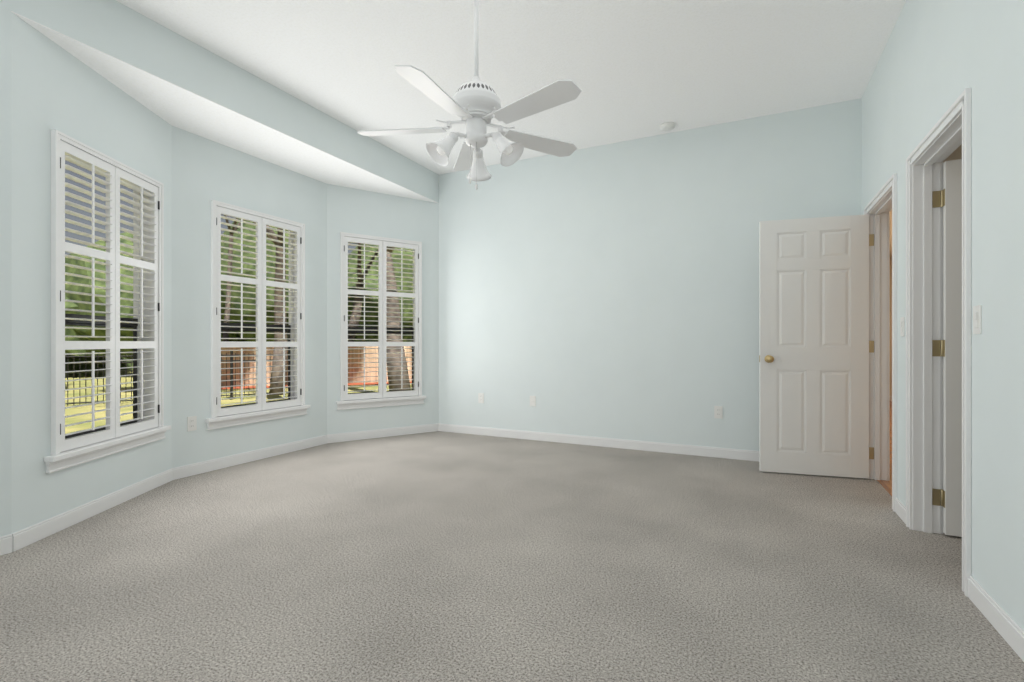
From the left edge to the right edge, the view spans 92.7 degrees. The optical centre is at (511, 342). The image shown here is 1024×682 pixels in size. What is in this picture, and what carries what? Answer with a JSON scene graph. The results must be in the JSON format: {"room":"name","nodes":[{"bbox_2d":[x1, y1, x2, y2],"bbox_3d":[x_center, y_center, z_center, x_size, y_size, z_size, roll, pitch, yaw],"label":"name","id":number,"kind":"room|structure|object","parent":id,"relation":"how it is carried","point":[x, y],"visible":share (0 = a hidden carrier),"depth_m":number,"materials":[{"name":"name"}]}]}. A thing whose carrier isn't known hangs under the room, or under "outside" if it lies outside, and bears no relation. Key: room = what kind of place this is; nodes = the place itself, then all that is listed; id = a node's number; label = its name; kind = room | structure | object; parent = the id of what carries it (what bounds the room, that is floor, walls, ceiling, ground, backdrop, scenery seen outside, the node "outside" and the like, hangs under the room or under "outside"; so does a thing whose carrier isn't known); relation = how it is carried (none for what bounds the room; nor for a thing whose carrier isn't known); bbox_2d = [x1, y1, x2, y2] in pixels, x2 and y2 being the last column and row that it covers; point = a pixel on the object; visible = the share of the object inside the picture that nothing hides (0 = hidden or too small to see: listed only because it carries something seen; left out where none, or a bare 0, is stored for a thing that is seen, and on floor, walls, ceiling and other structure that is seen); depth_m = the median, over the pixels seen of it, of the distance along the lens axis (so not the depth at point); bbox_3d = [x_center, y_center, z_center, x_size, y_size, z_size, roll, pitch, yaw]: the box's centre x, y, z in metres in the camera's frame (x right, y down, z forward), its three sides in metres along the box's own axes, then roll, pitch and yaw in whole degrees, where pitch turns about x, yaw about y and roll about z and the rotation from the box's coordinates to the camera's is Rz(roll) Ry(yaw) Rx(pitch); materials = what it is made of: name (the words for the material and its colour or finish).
{"room":"bedroom","nodes":[
{"label":"bedroom","id":0,"kind":"room"},
{"bbox_2d":[11,0,905,202],"bbox_3d":[-0.626,-1.890,2.458,5.160,0.460,6.310,0,0,26],"label":"ceiling","id":1,"kind":"structure","parent":0,"point":[634,69],"depth_m":3.42,"materials":[{"name":"paint"}]},
{"bbox_2d":[357,0,581,189],"bbox_3d":[-0.207,-1.405,2.587,1.260,1.191,1.212,0,0,26],"label":"ceiling fan","id":2,"kind":"object","parent":1,"relation":"hanging from","point":[474,104],"visible":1,"depth_m":2.55,"materials":[{"name":"white metal"}]},
{"bbox_2d":[660,122,675,130],"bbox_3d":[1.432,-1.981,4.487,0.136,0.038,0.136,0,0,26],"label":"smoke detector","id":3,"kind":"object","parent":1,"relation":"attached to","point":[667,126],"visible":0.96,"depth_m":4.45,"materials":[{"name":"white plastic"}]},
{"bbox_2d":[0,0,1023,629],"bbox_3d":[-0.623,-0.485,2.384,5.090,3.070,6.180,0,0,26],"label":"wall","id":4,"kind":"structure","parent":0,"point":[608,290],"depth_m":4.18,"materials":[{"name":"paint"}]},
{"bbox_2d":[44,154,170,473],"bbox_3d":[-2.613,-0.231,3.128,0.220,1.879,1.010,0,0,-4],"label":"window","id":5,"kind":"structure","parent":4,"relation":"in","point":[73,457],"depth_m":3.49,"materials":[{"name":"white painted wood"},{"name":"glass"}]},
{"bbox_2d":[51,129,163,454],"bbox_3d":[-2.560,-0.278,3.132,0.084,1.784,0.919,0,0,-4],"label":"window shutter","id":6,"kind":"object","parent":5,"relation":"attached to","point":[63,144],"visible":1,"depth_m":3.08,"materials":[{"name":"white wood"}]},
{"bbox_2d":[187,416,196,431],"bbox_3d":[-2.530,0.640,3.860,0.008,0.114,0.070,0,0,26],"label":"outlet","id":7,"kind":"object","parent":4,"relation":"attached to","point":[191,423],"visible":1,"depth_m":3.86,"materials":[{"name":"white plastic"}]},
{"bbox_2d":[205,231,310,429],"bbox_3d":[-2.316,-0.231,4.434,0.220,1.879,1.010,0,0,26],"label":"window","id":8,"kind":"structure","parent":4,"relation":"in","point":[244,418],"depth_m":4.61,"materials":[{"name":"white painted wood"},{"name":"glass"}]},
{"bbox_2d":[211,200,304,417],"bbox_3d":[-2.268,-0.278,4.411,0.084,1.784,0.919,0,0,26],"label":"window shutter","id":9,"kind":"object","parent":8,"relation":"attached to","point":[260,281],"visible":1,"depth_m":4.38,"materials":[{"name":"white wood"}]},
{"bbox_2d":[336,250,425,409],"bbox_3d":[-1.471,-0.231,5.471,1.010,1.879,0.220,0,0,-34],"label":"window","id":10,"kind":"structure","parent":4,"relation":"in","point":[373,402],"depth_m":5.46,"materials":[{"name":"white painted wood"},{"name":"glass"}]},
{"bbox_2d":[340,232,421,400],"bbox_3d":[-1.441,-0.278,5.427,0.919,1.784,0.084,0,0,-34],"label":"window shutter","id":11,"kind":"object","parent":10,"relation":"attached to","point":[382,293],"visible":1,"depth_m":5.41,"materials":[{"name":"white wood"}]},
{"bbox_2d":[478,393,483,402],"bbox_3d":[-0.352,0.630,5.552,0.070,0.114,0.008,0,0,26],"label":"electrical outlet","id":12,"kind":"object","parent":4,"relation":"attached to","point":[480,397],"visible":1,"depth_m":5.55,"materials":[{"name":"white plastic"}]},
{"bbox_2d":[0,423,1023,661],"bbox_3d":[-0.596,1.004,2.371,4.790,0.092,5.940,0,0,26],"label":"baseboard","id":13,"kind":"structure","parent":4,"relation":"attached to","point":[1007,627],"depth_m":4.02,"materials":[{"name":"white wood"}]},
{"bbox_2d":[530,396,535,406],"bbox_3d":[0.223,0.630,5.270,0.070,0.114,0.012,0,0,26],"label":"electrical outlet","id":14,"kind":"object","parent":4,"relation":"attached to","point":[532,400],"visible":1,"depth_m":5.27,"materials":[{"name":"white plastic"}]},
{"bbox_2d":[714,406,722,418],"bbox_3d":[1.886,0.635,4.461,0.070,0.114,0.008,0,0,26],"label":"electrical outlet","id":15,"kind":"object","parent":4,"relation":"attached to","point":[718,411],"visible":1,"depth_m":4.46,"materials":[{"name":"white plastic"}]},
{"bbox_2d":[759,214,873,478],"bbox_3d":[2.380,0.028,3.826,0.789,2.020,0.229,0,0,26],"label":"bedroom door","id":16,"kind":"structure","parent":4,"relation":"in","point":[816,346],"depth_m":3.83,"materials":[{"name":"white wood"}]},
{"bbox_2d":[900,317,904,335],"bbox_3d":[2.328,-0.095,2.915,0.011,0.114,0.070,0,0,26],"label":"light switch","id":17,"kind":"object","parent":4,"relation":"attached to","point":[902,326],"visible":1,"depth_m":2.90,"materials":[{"name":"white plastic"}]},
{"bbox_2d":[864,87,970,596],"bbox_3d":[2.389,-0.002,2.890,0.156,2.103,2.016,0,0,26],"label":"door frame","id":18,"kind":"structure","parent":4,"relation":"attached to","point":[947,135],"depth_m":2.71,"materials":[{"name":"white wood"}]},
{"bbox_2d":[932,159,961,536],"bbox_3d":[2.661,0.028,2.503,0.781,2.020,0.169,0,0,26],"label":"closet door","id":19,"kind":"structure","parent":4,"relation":"in","point":[951,347],"depth_m":2.63,"materials":[{"name":"white wood"}]},
{"bbox_2d":[973,305,981,333],"bbox_3d":[1.860,-0.092,1.955,0.011,0.114,0.070,0,0,26],"label":"light switch","id":20,"kind":"object","parent":4,"relation":"attached to","point":[977,319],"visible":1,"depth_m":1.94,"materials":[{"name":"white plastic"}]},
{"bbox_2d":[0,431,1023,681],"bbox_3d":[0.065,1.125,2.049,6.260,0.150,5.940,0,0,26],"label":"floor carpet","id":21,"kind":"object","parent":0,"point":[440,557],"visible":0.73,"depth_m":2.17,"materials":[{"name":"grey carpet"}]},
{"bbox_2d":[877,401,891,495],"bbox_3d":[4.633,1.124,5.896,1.420,0.152,7.340,0,0,26],"label":"floor","id":22,"kind":"structure","parent":0,"point":[886,485],"depth_m":3.94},
{"bbox_2d":[890,144,961,400],"bbox_3d":[4.240,-0.300,5.008,1.590,2.700,9.520,0,0,26],"label":"wall","id":23,"kind":"structure","parent":0,"point":[956,154],"depth_m":8.79,"materials":[{"name":"beige paint"}]},
{"label":"outside","id":24,"kind":"structure","parent":0,"visible":0},
{"bbox_2d":[65,364,411,433],"bbox_3d":[-21.179,2.153,41.566,120.001,1.734,86.700,0,0,-27],"label":"lawn","id":25,"kind":"structure","parent":24,"point":[84,417],"depth_m":13.99,"materials":[{"name":"green plant"}]},
{"bbox_2d":[65,351,287,405],"bbox_3d":[-10.587,0.839,10.933,10.875,1.323,0.068,0,0,-34],"label":"fence","id":26,"kind":"object","parent":25,"relation":"on","point":[231,395],"visible":0.31,"depth_m":11.74,"materials":[{"name":"black"}]},
{"bbox_2d":[65,215,412,394],"bbox_3d":[-19.758,-6.790,34.638,69.368,17.681,91.491,0,0,26],"label":"trees","id":27,"kind":"object","parent":25,"relation":"on","point":[277,364],"depth_m":25.60,"materials":[{"name":"green plant"}]},
{"bbox_2d":[221,346,411,386],"bbox_3d":[-5.243,0.816,19.754,14.274,1.596,0.110,0,0,-21],"label":"fence","id":28,"kind":"object","parent":25,"relation":"on","point":[357,376],"visible":0.12,"depth_m":18.27,"materials":[{"name":"brown wood"}]},
{"bbox_2d":[221,381,411,388],"bbox_3d":[-5.006,1.575,19.064,14.222,0.055,1.250,0,0,-21],"label":"mulch bed","id":29,"kind":"object","parent":25,"relation":"on","point":[239,387],"depth_m":17.98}
]}

